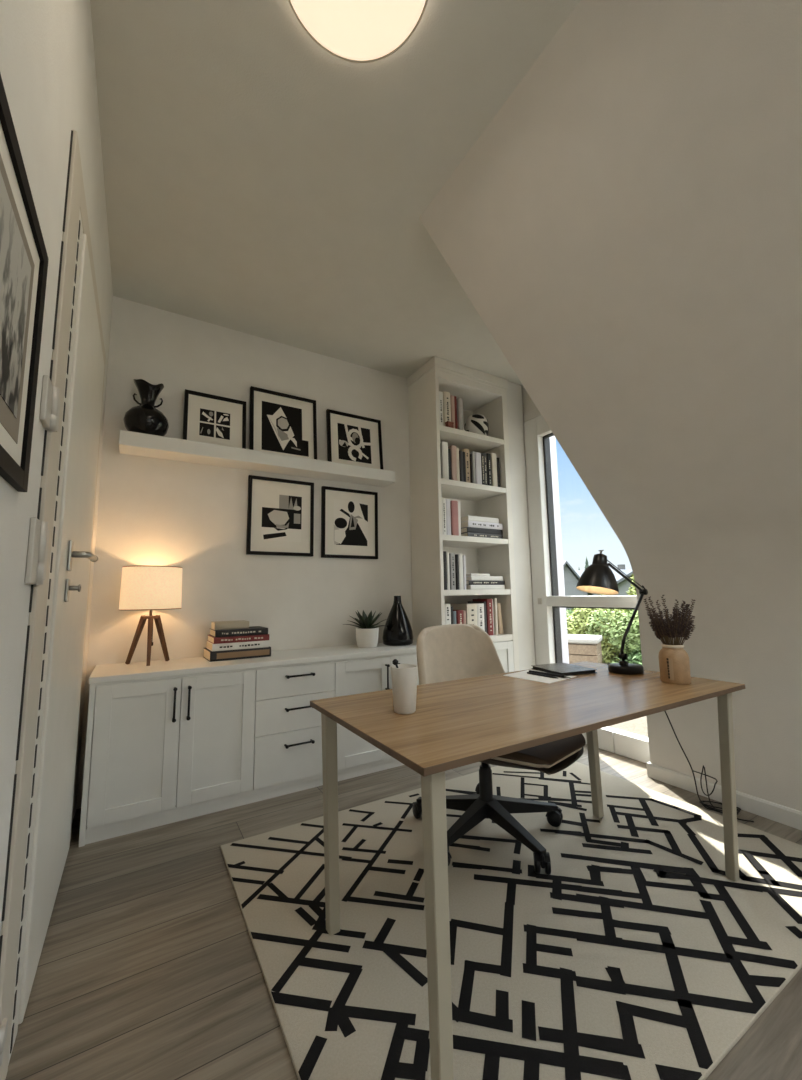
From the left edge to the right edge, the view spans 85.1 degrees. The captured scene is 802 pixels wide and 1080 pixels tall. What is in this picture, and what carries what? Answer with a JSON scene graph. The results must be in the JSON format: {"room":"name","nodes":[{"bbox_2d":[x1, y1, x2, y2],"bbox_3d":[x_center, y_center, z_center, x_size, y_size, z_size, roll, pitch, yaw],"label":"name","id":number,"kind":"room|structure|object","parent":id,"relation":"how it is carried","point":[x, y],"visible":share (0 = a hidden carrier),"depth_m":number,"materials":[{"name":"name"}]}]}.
{"room":"home office","nodes":[
{"label":"home office","id":0,"kind":"room"},
{"bbox_2d":[0,0,112,935],"bbox_3d":[-0.400,-0.357,0.041,0.250,2.930,5.600,3,-8,-31],"label":"wall","id":1,"kind":"structure","parent":0,"point":[48,71],"depth_m":0.97,"materials":[{"name":"paint"}]},
{"bbox_2d":[0,74,48,491],"bbox_3d":[-0.594,-0.391,0.627,0.015,0.517,0.670,3,-8,-31],"label":"framed picture","id":2,"kind":"object","parent":1,"relation":"attached to","point":[24,259],"visible":1,"depth_m":0.77},
{"bbox_2d":[0,171,30,418],"bbox_3d":[-0.593,-0.398,0.629,0.001,0.302,0.450,3,-8,-31],"label":"print","id":3,"kind":"object","parent":2,"relation":"attached to","point":[15,261],"depth_m":0.74},
{"bbox_2d":[0,129,105,1079],"bbox_3d":[-1.158,0.128,1.589,0.086,2.370,1.398,3,-8,-31],"label":"door","id":4,"kind":"structure","parent":1,"relation":"in","point":[59,558],"depth_m":1.25,"materials":[{"name":"paint"}]},
{"bbox_2d":[76,296,412,808],"bbox_3d":[-0.493,0.056,3.371,3.645,2.930,0.250,3,-8,-31],"label":"wall","id":5,"kind":"structure","parent":0,"point":[192,517],"depth_m":2.86,"materials":[{"name":"paint"}]},
{"bbox_2d":[119,430,394,486],"bbox_3d":[-0.855,-0.519,2.972,1.783,0.085,0.185,3,-8,-31],"label":"wall shelf","id":6,"kind":"object","parent":5,"relation":"attached to","point":[130,443],"visible":1,"depth_m":2.81,"materials":[{"name":"paint"}]},
{"bbox_2d":[123,379,168,435],"bbox_3d":[-1.512,-0.774,2.605,0.234,0.346,0.234,3,-8,-31],"label":"vase","id":7,"kind":"object","parent":6,"relation":"on","point":[144,418],"visible":0.88,"depth_m":2.54,"materials":[{"name":"black ceramic"}]},
{"bbox_2d":[183,389,245,448],"bbox_3d":[-1.205,-0.762,2.842,0.375,0.376,0.065,3,-8,-31],"label":"framed picture","id":8,"kind":"object","parent":6,"relation":"on","point":[208,418],"visible":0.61,"depth_m":2.84},
{"bbox_2d":[199,408,229,439],"bbox_3d":[-1.206,-0.751,2.835,0.183,0.186,0.002,3,-14,-31],"label":"print","id":9,"kind":"object","parent":8,"relation":"attached to","point":[222,432],"depth_m":2.83},
{"bbox_2d":[249,386,316,459],"bbox_3d":[-0.825,-0.800,3.090,0.470,0.500,0.068,3,-8,-31],"label":"framed picture","id":10,"kind":"object","parent":6,"relation":"on","point":[280,423],"visible":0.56,"depth_m":3.08},
{"bbox_2d":[262,401,308,456],"bbox_3d":[-0.816,-0.783,3.089,0.332,0.361,0.002,3,-13,-31],"label":"print","id":11,"kind":"object","parent":10,"relation":"attached to","point":[281,424],"depth_m":3.08},
{"bbox_2d":[326,409,382,469],"bbox_3d":[-0.351,-0.750,3.371,0.455,0.455,0.068,3,-8,-31],"label":"framed picture","id":12,"kind":"object","parent":6,"relation":"on","point":[352,439],"visible":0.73,"depth_m":3.37},
{"bbox_2d":[337,423,371,463],"bbox_3d":[-0.354,-0.743,3.362,0.278,0.296,0.005,3,-13,-31],"label":"print","id":13,"kind":"object","parent":12,"relation":"attached to","point":[354,440],"depth_m":3.36},
{"bbox_2d":[246,475,313,556],"bbox_3d":[-0.828,-0.160,3.033,0.455,0.535,0.028,3,-8,-31],"label":"framed picture","id":14,"kind":"object","parent":5,"relation":"attached to","point":[280,512],"visible":1,"depth_m":3.02},
{"bbox_2d":[261,495,301,541],"bbox_3d":[-0.824,-0.152,3.031,0.276,0.326,0.001,3,-8,-31],"label":"print","id":15,"kind":"object","parent":14,"relation":"attached to","point":[281,515],"depth_m":3.03},
{"bbox_2d":[321,486,377,558],"bbox_3d":[-0.381,-0.123,3.299,0.455,0.525,0.028,3,-8,-31],"label":"framed picture","id":16,"kind":"object","parent":5,"relation":"attached to","point":[349,517],"visible":1,"depth_m":3.29},
{"bbox_2d":[334,499,367,545],"bbox_3d":[-0.375,-0.129,3.299,0.281,0.341,0.001,3,-8,-31],"label":"print","id":17,"kind":"object","parent":16,"relation":"attached to","point":[350,515],"depth_m":3.30},
{"bbox_2d":[90,0,580,386],"bbox_3d":[1.041,-1.806,1.252,3.915,0.200,5.850,3,-8,-31],"label":"ceiling","id":18,"kind":"structure","parent":0,"point":[262,181],"depth_m":1.86,"materials":[{"name":"paint"}]},
{"bbox_2d":[288,0,427,62],"bbox_3d":[-0.130,-1.663,1.263,0.444,0.047,0.444,3,-8,-31],"label":"ceiling lamp","id":19,"kind":"object","parent":18,"relation":"attached to","point":[357,31],"visible":1,"depth_m":1.38,"materials":[{"name":"glass"}]},
{"bbox_2d":[5,744,801,1079],"bbox_3d":[0.971,1.268,0.802,3.645,0.150,5.850,3,-8,-31],"label":"floor","id":20,"kind":"structure","parent":0,"point":[148,968],"depth_m":1.30,"materials":[{"name":"laminate"}]},
{"bbox_2d":[79,640,418,846],"bbox_3d":[-0.667,1.080,2.691,2.067,0.735,0.488,3,-8,-31],"label":"sideboard","id":21,"kind":"object","parent":20,"relation":"on","point":[173,740],"visible":0.7,"depth_m":2.29,"materials":[{"name":"paint"}]},
{"bbox_2d":[119,565,182,665],"bbox_3d":[-1.395,0.420,2.435,0.303,0.537,0.303,3,-8,-31],"label":"table lamp","id":22,"kind":"object","parent":21,"relation":"on","point":[143,587],"visible":1,"depth_m":2.35,"materials":[{"name":"white fabric"}]},
{"bbox_2d":[204,646,270,661],"bbox_3d":[-1.000,0.684,2.668,0.345,0.056,0.241,4,-8,-33],"label":"book","id":23,"kind":"object","parent":21,"relation":"on","point":[211,656],"visible":0.88,"depth_m":2.56,"materials":[{"name":"paper"}]},
{"bbox_2d":[206,640,268,650],"bbox_3d":[-1.000,0.635,2.670,0.320,0.040,0.236,4,-8,-32],"label":"book","id":24,"kind":"object","parent":23,"relation":"on","point":[253,644],"visible":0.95,"depth_m":2.57,"materials":[{"name":"paper"}]},
{"bbox_2d":[207,634,268,643],"bbox_3d":[-0.996,0.597,2.675,0.315,0.036,0.231,4,-8,-32],"label":"book","id":25,"kind":"object","parent":24,"relation":"on","point":[233,639],"visible":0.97,"depth_m":2.58,"materials":[{"name":"paper"}]},
{"bbox_2d":[209,626,267,636],"bbox_3d":[-0.992,0.559,2.672,0.300,0.038,0.216,4,-8,-32],"label":"book","id":26,"kind":"object","parent":25,"relation":"on","point":[252,630],"visible":0.98,"depth_m":2.59,"materials":[{"name":"paper"}]},
{"bbox_2d":[211,620,248,629],"bbox_3d":[-1.040,0.517,2.657,0.195,0.042,0.140,4,-8,-32],"label":"book","id":27,"kind":"object","parent":26,"relation":"on","point":[241,624],"visible":1,"depth_m":2.60,"materials":[{"name":"paper"}]},
{"bbox_2d":[88,640,416,683],"bbox_3d":[-0.681,0.733,2.749,2.067,0.030,0.452,3,-8,-31],"label":"countertop","id":28,"kind":"structure","parent":21,"relation":"on","point":[106,673],"depth_m":2.46,"materials":[{"name":"paint"}]},
{"bbox_2d":[343,610,386,647],"bbox_3d":[-0.224,0.620,3.068,0.342,0.257,0.308,3,-8,-31],"label":"potted plant","id":29,"kind":"object","parent":21,"relation":"on","point":[367,635],"visible":1,"depth_m":3.02,"materials":[{"name":"green plant"}]},
{"bbox_2d":[383,596,412,645],"bbox_3d":[-0.024,0.588,3.213,0.226,0.352,0.226,3,-8,-31],"label":"bottle vase","id":30,"kind":"object","parent":21,"relation":"on","point":[398,630],"visible":1,"depth_m":3.13,"materials":[{"name":"black ceramic"}]},
{"bbox_2d":[407,356,535,672],"bbox_3d":[0.588,0.073,3.631,0.960,2.928,0.408,3,-8,-31],"label":"bookcase","id":31,"kind":"object","parent":20,"relation":"on","point":[498,399],"visible":0.49,"depth_m":3.58,"materials":[{"name":"paint"}]},
{"bbox_2d":[439,391,443,425],"bbox_3d":[0.271,-1.018,3.542,0.045,0.310,0.186,3,-8,-31],"label":"book","id":32,"kind":"object","parent":31,"relation":"on","point":[440,393],"visible":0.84,"depth_m":3.46,"materials":[{"name":"paper"}]},
{"bbox_2d":[442,499,445,534],"bbox_3d":[0.284,-0.163,3.432,0.038,0.285,0.190,3,-8,-31],"label":"book","id":33,"kind":"object","parent":31,"relation":"on","point":[443,500],"visible":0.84,"depth_m":3.35,"materials":[{"name":"paper"}]},
{"bbox_2d":[440,441,448,478],"bbox_3d":[0.303,-0.605,3.487,0.055,0.315,0.182,3,-8,-31],"label":"book","id":34,"kind":"object","parent":31,"relation":"on","point":[444,445],"visible":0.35,"depth_m":3.41,"materials":[{"name":"paper"}]},
{"bbox_2d":[443,551,446,589],"bbox_3d":[0.289,0.240,3.371,0.025,0.290,0.189,3,-8,-31],"label":"book","id":35,"kind":"object","parent":31,"relation":"on","point":[444,552],"visible":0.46,"depth_m":3.29,"materials":[{"name":"paper"}]},
{"bbox_2d":[443,391,450,425],"bbox_3d":[0.319,-1.018,3.572,0.064,0.315,0.211,3,-8,-31],"label":"book","id":36,"kind":"object","parent":31,"relation":"on","point":[446,395],"visible":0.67,"depth_m":3.48,"materials":[{"name":"paper"}]},
{"bbox_2d":[445,604,450,624],"bbox_3d":[0.299,0.618,3.351,0.060,0.255,0.206,3,-8,-31],"label":"book","id":37,"kind":"object","parent":31,"relation":"on","point":[447,606],"visible":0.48,"depth_m":3.27,"materials":[{"name":"paper"}]},
{"bbox_2d":[446,552,449,589],"bbox_3d":[0.309,0.244,3.388,0.024,0.285,0.196,3,-8,-31],"label":"book","id":38,"kind":"object","parent":31,"relation":"on","point":[447,553],"visible":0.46,"depth_m":3.30,"materials":[{"name":"paper"}]},
{"bbox_2d":[446,499,450,534],"bbox_3d":[0.320,-0.163,3.458,0.046,0.290,0.195,3,-8,-31],"label":"book","id":39,"kind":"object","parent":31,"relation":"on","point":[448,504],"visible":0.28,"depth_m":3.37,"materials":[{"name":"paper"}]},
{"bbox_2d":[448,448,451,479],"bbox_3d":[0.329,-0.577,3.533,0.034,0.270,0.213,3,-8,-31],"label":"book","id":40,"kind":"object","parent":31,"relation":"on","point":[449,450],"visible":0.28,"depth_m":3.44,"materials":[{"name":"paper"}]},
{"bbox_2d":[448,445,456,480],"bbox_3d":[0.372,-0.591,3.546,0.047,0.300,0.207,3,-8,-31],"label":"book","id":41,"kind":"object","parent":31,"relation":"on","point":[452,447],"visible":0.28,"depth_m":3.46,"materials":[{"name":"paper"}]},
{"bbox_2d":[449,553,455,589],"bbox_3d":[0.345,0.252,3.436,0.048,0.280,0.217,3,-8,-31],"label":"book","id":42,"kind":"object","parent":31,"relation":"on","point":[453,572],"visible":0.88,"depth_m":3.34,"materials":[{"name":"paper"}]},
{"bbox_2d":[450,395,454,427],"bbox_3d":[0.370,-1.008,3.600,0.034,0.300,0.200,3,-8,-31],"label":"book","id":43,"kind":"object","parent":31,"relation":"on","point":[451,396],"visible":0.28,"depth_m":3.52,"materials":[{"name":"paper"}]},
{"bbox_2d":[450,501,458,535],"bbox_3d":[0.371,-0.156,3.482,0.061,0.280,0.205,3,-8,-31],"label":"book","id":44,"kind":"object","parent":31,"relation":"on","point":[454,504],"visible":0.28,"depth_m":3.39,"materials":[{"name":"paper"}]},
{"bbox_2d":[454,396,456,428],"bbox_3d":[0.392,-1.007,3.625,0.027,0.305,0.206,3,-8,-31],"label":"book","id":45,"kind":"object","parent":31,"relation":"on","point":[455,399],"visible":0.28,"depth_m":3.54,"materials":[{"name":"paper"}]},
{"bbox_2d":[455,554,459,589],"bbox_3d":[0.384,0.258,3.442,0.023,0.270,0.211,3,-8,-31],"label":"book","id":46,"kind":"object","parent":31,"relation":"on","point":[456,555],"visible":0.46,"depth_m":3.35,"materials":[{"name":"paper"}]},
{"bbox_2d":[456,448,459,480],"bbox_3d":[0.404,-0.583,3.571,0.030,0.290,0.204,3,-8,-31],"label":"book","id":47,"kind":"object","parent":31,"relation":"on","point":[457,449],"visible":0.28,"depth_m":3.48,"materials":[{"name":"paper"}]},
{"bbox_2d":[453,610,463,623],"bbox_3d":[0.409,0.647,3.393,0.057,0.205,0.182,3,-8,-31],"label":"book","id":48,"kind":"object","parent":31,"relation":"on","point":[459,613],"visible":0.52,"depth_m":3.32,"materials":[{"name":"paper"}]},
{"bbox_2d":[455,554,463,589],"bbox_3d":[0.414,0.256,3.456,0.038,0.275,0.202,3,-8,-31],"label":"book","id":49,"kind":"object","parent":31,"relation":"on","point":[460,555],"visible":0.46,"depth_m":3.37,"materials":[{"name":"paper"}]},
{"bbox_2d":[458,501,460,535],"bbox_3d":[0.412,-0.155,3.510,0.032,0.285,0.180,3,-8,-31],"label":"book","id":50,"kind":"object","parent":31,"relation":"on","point":[459,515],"visible":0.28,"depth_m":3.43,"materials":[{"name":"paper"}]},
{"bbox_2d":[457,398,463,429],"bbox_3d":[0.441,-1.001,3.623,0.045,0.290,0.184,3,-8,-31],"label":"book","id":51,"kind":"object","parent":31,"relation":"on","point":[459,400],"visible":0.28,"depth_m":3.54,"materials":[{"name":"paper"}]},
{"bbox_2d":[459,450,463,481],"bbox_3d":[0.436,-0.573,3.577,0.029,0.270,0.203,3,-8,-31],"label":"book","id":52,"kind":"object","parent":31,"relation":"on","point":[460,451],"visible":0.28,"depth_m":3.49,"materials":[{"name":"paper"}]},
{"bbox_2d":[451,603,476,624],"bbox_3d":[0.497,0.631,3.461,0.098,0.250,0.217,3,-8,-31],"label":"book","id":53,"kind":"object","parent":31,"relation":"on","point":[471,609],"visible":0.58,"depth_m":3.38,"materials":[{"name":"paper"}]},
{"bbox_2d":[462,555,465,589],"bbox_3d":[0.448,0.262,3.463,0.024,0.265,0.187,3,-8,-31],"label":"book","id":54,"kind":"object","parent":31,"relation":"on","point":[464,560],"visible":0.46,"depth_m":3.38,"materials":[{"name":"paper"}]},
{"bbox_2d":[463,452,465,481],"bbox_3d":[0.461,-0.569,3.594,0.029,0.265,0.197,3,-8,-31],"label":"book","id":55,"kind":"object","parent":31,"relation":"on","point":[464,460],"visible":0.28,"depth_m":3.51,"materials":[{"name":"paper"}]},
{"bbox_2d":[462,449,470,482],"bbox_3d":[0.488,-0.582,3.633,0.053,0.300,0.210,3,-8,-31],"label":"book","id":56,"kind":"object","parent":31,"relation":"on","point":[467,454],"visible":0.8,"depth_m":3.55,"materials":[{"name":"paper"}]},
{"bbox_2d":[470,454,472,482],"bbox_3d":[0.521,-0.561,3.645,0.014,0.260,0.218,3,-8,-31],"label":"book","id":57,"kind":"object","parent":31,"relation":"on","point":[471,473],"visible":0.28,"depth_m":3.55,"materials":[{"name":"paper"}]},
{"bbox_2d":[469,451,475,482],"bbox_3d":[0.547,-0.574,3.644,0.024,0.285,0.198,3,-8,-31],"label":"book","id":58,"kind":"object","parent":31,"relation":"on","point":[472,452],"visible":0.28,"depth_m":3.56,"materials":[{"name":"paper"}]},
{"bbox_2d":[463,603,484,630],"bbox_3d":[0.576,0.635,3.501,0.073,0.250,0.199,3,-8,-31],"label":"book","id":59,"kind":"object","parent":31,"relation":"on","point":[480,606],"visible":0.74,"depth_m":3.42,"materials":[{"name":"paper"}]},
{"bbox_2d":[464,414,488,435],"bbox_3d":[0.641,-0.953,3.715,0.205,0.213,0.201,-8,-10,44],"label":"ornament","id":60,"kind":"object","parent":31,"relation":"on","point":[475,423],"visible":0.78,"depth_m":3.63,"materials":[{"name":"white ceramic"}]},
{"bbox_2d":[467,601,486,632],"bbox_3d":[0.618,0.631,3.537,0.027,0.265,0.202,3,-8,-31],"label":"book","id":61,"kind":"object","parent":31,"relation":"on","point":[484,602],"visible":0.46,"depth_m":3.46,"materials":[{"name":"paper"}]},
{"bbox_2d":[475,452,481,483],"bbox_3d":[0.592,-0.571,3.656,0.059,0.280,0.181,3,-8,-31],"label":"book","id":62,"kind":"object","parent":31,"relation":"on","point":[478,473],"visible":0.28,"depth_m":3.58,"materials":[{"name":"paper"}]},
{"bbox_2d":[461,532,502,538],"bbox_3d":[0.623,-0.018,3.644,0.370,0.040,0.251,3,-8,-31],"label":"book","id":63,"kind":"object","parent":31,"relation":"on","point":[466,533],"visible":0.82,"depth_m":3.52,"materials":[{"name":"paper"}]},
{"bbox_2d":[461,527,502,534],"bbox_3d":[0.620,-0.060,3.648,0.375,0.042,0.250,3,-8,-31],"label":"book","id":64,"kind":"object","parent":63,"relation":"on","point":[465,529],"visible":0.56,"depth_m":3.52,"materials":[{"name":"paper"}]},
{"bbox_2d":[461,521,502,529],"bbox_3d":[0.625,-0.106,3.651,0.365,0.050,0.251,3,-8,-31],"label":"book","id":65,"kind":"object","parent":64,"relation":"on","point":[475,524],"visible":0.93,"depth_m":3.53,"materials":[{"name":"paper"}]},
{"bbox_2d":[461,515,498,522],"bbox_3d":[0.614,-0.153,3.668,0.325,0.045,0.245,3,-8,-31],"label":"book","id":66,"kind":"object","parent":65,"relation":"on","point":[464,518],"visible":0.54,"depth_m":3.55,"materials":[{"name":"paper"}]},
{"bbox_2d":[472,599,493,634],"bbox_3d":[0.665,0.621,3.545,0.056,0.285,0.181,3,-8,-31],"label":"book","id":67,"kind":"object","parent":31,"relation":"on","point":[489,609],"visible":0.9,"depth_m":3.47,"materials":[{"name":"paper"}]},
{"bbox_2d":[481,453,484,484],"bbox_3d":[0.628,-0.569,3.694,0.036,0.285,0.199,3,-8,-31],"label":"book","id":68,"kind":"object","parent":31,"relation":"on","point":[482,454],"visible":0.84,"depth_m":3.61,"materials":[{"name":"paper"}]},
{"bbox_2d":[466,585,504,589],"bbox_3d":[0.634,0.389,3.585,0.360,0.036,0.240,3,-8,-31],"label":"book","id":69,"kind":"object","parent":31,"relation":"on","point":[468,587],"visible":0.74,"depth_m":3.46,"materials":[{"name":"paper"}]},
{"bbox_2d":[466,580,504,584],"bbox_3d":[0.625,0.354,3.590,0.375,0.034,0.251,3,-8,-31],"label":"book","id":70,"kind":"object","parent":69,"relation":"on","point":[469,582],"visible":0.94,"depth_m":3.47,"materials":[{"name":"paper"}]},
{"bbox_2d":[466,576,502,580],"bbox_3d":[0.630,0.320,3.592,0.330,0.034,0.240,3,-8,-31],"label":"book","id":71,"kind":"object","parent":70,"relation":"on","point":[475,578],"visible":0.74,"depth_m":3.48,"materials":[{"name":"paper"}]},
{"bbox_2d":[466,573,489,575],"bbox_3d":[0.594,0.284,3.528,0.190,0.020,0.150,3,-8,-31],"label":"book","id":72,"kind":"object","parent":71,"relation":"on","point":[470,574],"visible":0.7,"depth_m":3.45,"materials":[{"name":"paper"}]},
{"bbox_2d":[484,453,487,484],"bbox_3d":[0.656,-0.569,3.722,0.036,0.290,0.196,3,-8,-31],"label":"book","id":73,"kind":"object","parent":31,"relation":"on","point":[485,456],"visible":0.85,"depth_m":3.64,"materials":[{"name":"paper"}]},
{"bbox_2d":[478,598,497,634],"bbox_3d":[0.713,0.624,3.591,0.023,0.290,0.211,3,-8,-31],"label":"book","id":74,"kind":"object","parent":31,"relation":"on","point":[494,599],"visible":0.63,"depth_m":3.50,"materials":[{"name":"paper"}]},
{"bbox_2d":[486,453,491,485],"bbox_3d":[0.691,-0.569,3.739,0.038,0.295,0.202,3,-8,-31],"label":"book","id":75,"kind":"object","parent":31,"relation":"on","point":[489,478],"visible":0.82,"depth_m":3.65,"materials":[{"name":"paper"}]},
{"bbox_2d":[491,453,497,486],"bbox_3d":[0.741,-0.571,3.751,0.053,0.300,0.189,3,-8,-31],"label":"book","id":76,"kind":"object","parent":31,"relation":"on","point":[493,455],"visible":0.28,"depth_m":3.67,"materials":[{"name":"paper"}]},
{"bbox_2d":[497,458,499,486],"bbox_3d":[0.778,-0.554,3.775,0.031,0.270,0.193,3,-8,-31],"label":"book","id":77,"kind":"object","parent":31,"relation":"on","point":[498,464],"visible":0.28,"depth_m":3.69,"materials":[{"name":"paper"}]},
{"bbox_2d":[497,603,502,633],"bbox_3d":[0.754,0.646,3.618,0.057,0.247,0.200,3,-8,-31],"label":"book","id":78,"kind":"object","parent":31,"relation":"on","point":[499,615],"visible":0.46,"depth_m":3.53,"materials":[{"name":"paper"}]},
{"bbox_2d":[220,762,801,1079],"bbox_3d":[0.515,1.316,1.797,2.113,0.013,1.578,3,-8,-31],"label":"area rug","id":79,"kind":"object","parent":20,"relation":"on","point":[637,956],"visible":0.86,"depth_m":1.40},
{"bbox_2d":[412,624,585,874],"bbox_3d":[0.414,0.876,2.029,0.754,0.919,0.726,3,-8,-31],"label":"swivel chair","id":80,"kind":"object","parent":79,"relation":"on","point":[449,652],"visible":0.57,"depth_m":2.02,"materials":[{"name":"black plastic"}]},
{"bbox_2d":[498,734,585,764],"bbox_3d":[0.500,0.893,1.983,0.658,0.099,0.563,3,-8,-31],"label":"seat cushion","id":81,"kind":"object","parent":80,"relation":"on","point":[551,753],"depth_m":1.78,"materials":[{"name":"black fabric"}]},
{"bbox_2d":[310,661,745,1079],"bbox_3d":[0.504,0.912,1.541,1.475,0.727,0.703,3,-8,-31],"label":"desk","id":82,"kind":"object","parent":79,"relation":"on","point":[453,724],"visible":0.97,"depth_m":1.33,"materials":[{"name":"brown wood"}]},
{"bbox_2d":[391,664,417,713],"bbox_3d":[0.011,0.461,1.355,0.084,0.137,0.084,3,-8,-31],"label":"tumbler","id":83,"kind":"object","parent":82,"relation":"on","point":[404,677],"visible":0.98,"depth_m":1.32,"materials":[{"name":"ceramic"}]},
{"bbox_2d":[503,670,576,682],"bbox_3d":[0.596,0.586,1.883,0.207,0.001,0.239,4,-9,-37],"label":"paper sheet","id":84,"kind":"object","parent":82,"relation":"on","point":[523,674],"visible":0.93,"depth_m":1.85,"materials":[{"name":"white paper"}]},
{"bbox_2d":[527,672,556,677],"bbox_3d":[0.605,0.579,1.872,0.009,0.008,0.160,4,-9,-35],"label":"pen","id":85,"kind":"object","parent":84,"relation":"on","point":[543,675],"visible":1,"depth_m":1.87,"materials":[{"name":"black plastic"}]},
{"bbox_2d":[529,670,570,677],"bbox_3d":[0.638,0.579,1.883,0.011,0.010,0.206,4,-9,-37],"label":"pen","id":86,"kind":"object","parent":84,"relation":"on","point":[532,671],"visible":0.9,"depth_m":1.87,"materials":[{"name":"black plastic"}]},
{"bbox_2d":[531,662,596,675],"bbox_3d":[0.737,0.590,1.998,0.195,0.014,0.224,2,-7,-20],"label":"notebook","id":87,"kind":"object","parent":82,"relation":"on","point":[566,669],"visible":0.9,"depth_m":1.96,"materials":[{"name":"black plastic"}]},
{"bbox_2d":[576,550,647,674],"bbox_3d":[0.984,0.319,1.971,0.465,0.541,0.172,3,-8,-31],"label":"desk lamp","id":88,"kind":"object","parent":82,"relation":"on","point":[597,578],"visible":1,"depth_m":1.91,"materials":[{"name":"black metal"}]},
{"bbox_2d":[658,643,690,684],"bbox_3d":[1.079,0.486,1.728,0.105,0.146,0.104,3,-8,-31],"label":"jar","id":89,"kind":"object","parent":82,"relation":"on","point":[674,664],"visible":0.91,"depth_m":1.69,"materials":[{"name":"ceramic"}]},
{"bbox_2d":[644,595,695,644],"bbox_3d":[1.073,0.327,1.744,0.176,0.218,0.210,-7,-9,39],"label":"bouquet","id":90,"kind":"object","parent":89,"relation":"on","point":[680,626],"visible":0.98,"depth_m":1.71,"materials":[{"name":"purple plant"}]},
{"bbox_2d":[664,711,753,821],"bbox_3d":[1.319,0.983,2.154,0.739,0.739,0.226,1,-7,-12],"label":"power cord","id":91,"kind":"object","parent":82,"relation":"hanging from","point":[706,806],"visible":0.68,"depth_m":2.19,"materials":[{"name":"black plastic"}]},
{"bbox_2d":[522,386,536,658],"bbox_3d":[1.308,0.054,3.491,0.065,2.950,1.400,3,-8,-31],"label":"wall","id":92,"kind":"structure","parent":0,"point":[528,405],"depth_m":3.85,"materials":[{"name":"paint"}]},
{"bbox_2d":[523,409,540,423],"bbox_3d":[1.343,-1.125,3.458,0.028,0.070,1.038,3,-8,-31],"label":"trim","id":93,"kind":"structure","parent":92,"relation":"attached to","point":[535,413],"depth_m":3.78,"materials":[{"name":"paint"}]},
{"bbox_2d":[524,415,649,762],"bbox_3d":[1.402,0.194,3.294,0.151,2.580,0.999,3,-8,-31],"label":"window","id":94,"kind":"structure","parent":92,"relation":"in","point":[547,602],"depth_m":3.59,"materials":[{"name":"plastic"}]},
{"bbox_2d":[419,0,801,811],"bbox_3d":[2.061,-0.411,0.714,2.035,3.130,4.200,3,-8,-31],"label":"wall","id":95,"kind":"structure","parent":0,"point":[625,228],"depth_m":1.83,"materials":[{"name":"paint"}]},
{"bbox_2d":[646,762,801,829],"bbox_3d":[2.584,1.148,0.950,0.200,0.078,4.014,3,-8,-31],"label":"baseboard","id":96,"kind":"structure","parent":95,"relation":"attached to","point":[779,813],"depth_m":2.21,"materials":[{"name":"paint"}]},
{"label":"outside","id":97,"kind":"structure","parent":0,"visible":0},
{"bbox_3d":[31.738,6.975,47.702,76.000,0.300,130.000,3,-8,-31],"label":"ground","id":98,"kind":"structure","parent":97,"visible":0},
{"bbox_2d":[563,561,593,609],"bbox_3d":[13.256,3.594,36.020,3.800,4.500,4.000,-2,-7,7],"label":"house","id":99,"kind":"structure","parent":98,"relation":"on","point":[571,578],"depth_m":34.28,"materials":[{"name":"stone"}]},
{"bbox_2d":[575,564,631,595],"bbox_3d":[20.460,4.358,41.456,9.600,4.100,5.800,-1,-7,0],"label":"house","id":100,"kind":"structure","parent":98,"relation":"on","point":[621,567],"depth_m":41.34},
{"bbox_2d":[597,571,636,595],"bbox_3d":[16.866,3.350,30.003,4.800,3.400,5.600,-7,-9,41],"label":"house","id":101,"kind":"structure","parent":98,"relation":"on","point":[623,584],"depth_m":28.63,"materials":[{"name":"stone"}]},
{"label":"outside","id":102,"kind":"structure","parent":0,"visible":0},
{"bbox_2d":[603,659,647,736],"bbox_3d":[-13.934,-1.096,-21.468,74.000,0.230,102.400,3,-8,-31],"label":"ground","id":103,"kind":"structure","parent":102,"point":[638,726],"depth_m":3.96,"materials":[{"name":"white concrete"}]},
{"bbox_2d":[549,436,568,663],"bbox_3d":[1.792,0.180,5.026,0.170,3.260,0.170,-4,-8,24],"label":"post","id":104,"kind":"object","parent":103,"relation":"on","point":[560,570],"visible":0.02,"depth_m":4.98,"materials":[{"name":"white paint"}]},
{"bbox_2d":[568,634,602,663],"bbox_3d":[2.372,1.584,5.732,0.480,0.630,0.540,-5,-8,30],"label":"planter box","id":105,"kind":"object","parent":103,"relation":"on","point":[581,648],"visible":0.4,"depth_m":5.53,"materials":[{"name":"brown brick"}]},
{"bbox_2d":[566,608,621,662],"bbox_3d":[3.250,1.653,7.842,1.412,1.243,1.533,3,-8,-31],"label":"shrub","id":106,"kind":"object","parent":103,"relation":"on","point":[582,611],"visible":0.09,"depth_m":7.35,"materials":[{"name":"green plant"}]},
{"bbox_2d":[567,609,639,663],"bbox_3d":[3.472,1.544,7.188,1.528,1.042,1.411,3,-8,-31],"label":"shrub","id":107,"kind":"object","parent":103,"relation":"on","point":[608,653],"visible":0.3,"depth_m":7.00,"materials":[{"name":"green plant"}]},
{"bbox_2d":[585,608,640,662],"bbox_3d":[3.421,1.553,6.334,1.514,1.128,1.468,3,-8,-31],"label":"shrub","id":108,"kind":"object","parent":103,"relation":"on","point":[613,639],"visible":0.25,"depth_m":6.15,"materials":[{"name":"green plant"}]},
{"bbox_2d":[613,647,641,664],"bbox_3d":[3.244,1.704,5.500,1.021,0.798,1.084,0,-7,-8],"label":"shrub","id":109,"kind":"object","parent":103,"relation":"on","point":[634,657],"visible":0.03,"depth_m":5.52,"materials":[{"name":"green plant"}]},
{"bbox_2d":[627,576,636,595],"bbox_3d":[6.612,1.589,11.052,1.607,2.163,1.032,-6,-9,37],"label":"tree","id":110,"kind":"object","parent":103,"relation":"on","point":[631,592],"visible":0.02,"depth_m":11.24,"materials":[{"name":"green plant"}]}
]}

